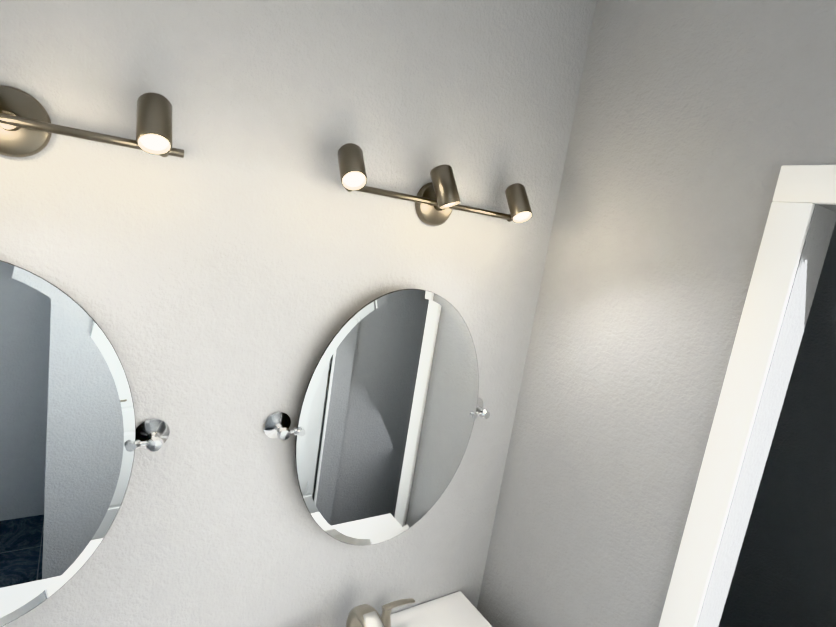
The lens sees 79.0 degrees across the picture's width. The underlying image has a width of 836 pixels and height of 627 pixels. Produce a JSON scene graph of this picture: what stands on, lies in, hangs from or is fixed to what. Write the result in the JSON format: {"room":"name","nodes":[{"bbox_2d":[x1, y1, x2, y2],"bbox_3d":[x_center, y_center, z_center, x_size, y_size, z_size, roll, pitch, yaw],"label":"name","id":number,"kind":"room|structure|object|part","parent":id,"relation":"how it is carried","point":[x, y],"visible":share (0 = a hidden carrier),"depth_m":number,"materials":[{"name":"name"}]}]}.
{"room":"bathroom","nodes":[
{"label":"bathroom","id":0,"kind":"room"},
{"bbox_2d":[0,0,596,626],"bbox_3d":[-0.525,0.267,1.216,5.570,3.000,0.160,3,12,-34],"label":"wall","id":1,"kind":"structure","parent":0,"point":[234,268],"depth_m":1.16,"materials":[{"name":"grey paint"}]},
{"bbox_2d":[0,260,169,626],"bbox_3d":[-0.812,0.252,0.884,0.694,0.732,0.064,3,12,-34],"label":"mirror","id":2,"kind":"object","parent":1,"relation":"attached to","point":[73,437],"visible":0.98,"depth_m":0.95,"materials":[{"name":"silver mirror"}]},
{"bbox_2d":[0,85,183,157],"bbox_3d":[-0.667,-0.321,0.768,0.580,0.146,0.152,3,12,-34],"label":"sconce","id":3,"kind":"object","parent":1,"relation":"attached to","point":[28,128],"visible":1,"depth_m":0.85,"materials":[{"name":"silver metal"}]},
{"bbox_3d":[-0.449,-0.299,0.864,0.047,0.038,0.045,3,12,-34],"label":"spot bulb","id":4,"kind":"part","parent":3,"relation":"part of","materials":[{"name":"white glass"}]},
{"bbox_2d":[263,289,489,545],"bbox_3d":[-0.067,0.290,1.383,0.694,0.732,0.064,3,12,-34],"label":"mirror","id":5,"kind":"object","parent":1,"relation":"attached to","point":[391,408],"visible":1,"depth_m":1.34,"materials":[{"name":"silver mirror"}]},
{"bbox_2d":[338,143,531,225],"bbox_3d":[0.056,-0.290,1.251,0.580,0.146,0.152,3,12,-34],"label":"sconce","id":6,"kind":"object","parent":1,"relation":"attached to","point":[436,200],"visible":1,"depth_m":1.21,"materials":[{"name":"silver metal"}]},
{"bbox_3d":[-0.136,-0.288,1.068,0.047,0.042,0.042,3,12,-34],"label":"spot bulb","id":7,"kind":"part","parent":6,"relation":"part of","materials":[{"name":"white glass"}]},
{"bbox_3d":[0.072,-0.275,1.224,0.047,0.033,0.047,3,12,-34],"label":"spot bulb","id":8,"kind":"part","parent":6,"relation":"part of","materials":[{"name":"white glass"}]},
{"bbox_3d":[0.274,-0.267,1.347,0.047,0.038,0.045,3,12,-34],"label":"spot bulb","id":9,"kind":"part","parent":6,"relation":"part of","materials":[{"name":"white glass"}]},
{"bbox_2d":[477,0,835,626],"bbox_3d":[0.800,0.499,1.081,0.120,3.000,1.580,3,12,-34],"label":"wall","id":10,"kind":"structure","parent":0,"point":[697,125],"depth_m":1.30,"materials":[{"name":"grey paint"}]},
{"bbox_2d":[659,165,835,626],"bbox_3d":[0.837,0.906,0.876,0.015,2.285,0.925,3,12,-34],"label":"door frame","id":11,"kind":"structure","parent":10,"relation":"in","point":[801,191],"depth_m":1.10,"materials":[{"name":"white wood"}]},
{"bbox_2d":[718,222,835,626],"bbox_3d":[2.204,0.560,2.020,0.120,3.000,1.580,3,12,-34],"label":"wall","id":12,"kind":"structure","parent":0,"point":[784,574],"depth_m":2.44,"materials":[{"name":"grey paint"}]},
{"bbox_3d":[-0.122,2.044,0.495,5.570,0.100,2.560,3,12,-34],"label":"floor","id":13,"kind":"structure","parent":0,"visible":0},
{"bbox_2d":[318,591,491,626],"bbox_3d":[-0.124,1.333,1.295,0.918,1.019,0.613,3,12,-34],"label":"bathroom vanity","id":14,"kind":"object","parent":13,"relation":"on","point":[457,609],"visible":1,"depth_m":1.59,"materials":[{"name":"white ceramic"}]},
{"bbox_2d":[342,603,387,626],"bbox_3d":[-0.151,0.878,1.382,0.061,0.169,0.152,3,12,-34],"label":"faucet","id":15,"kind":"object","parent":14,"relation":"on","point":[364,615],"depth_m":1.36,"materials":[{"name":"silver metal"}]},
{"bbox_2d":[374,598,415,626],"bbox_3d":[-0.068,0.905,1.516,0.122,0.098,0.052,3,12,-34],"label":"handle","id":16,"kind":"object","parent":14,"relation":"on","point":[404,620],"depth_m":1.52,"materials":[{"name":"silver metal"}]}
]}

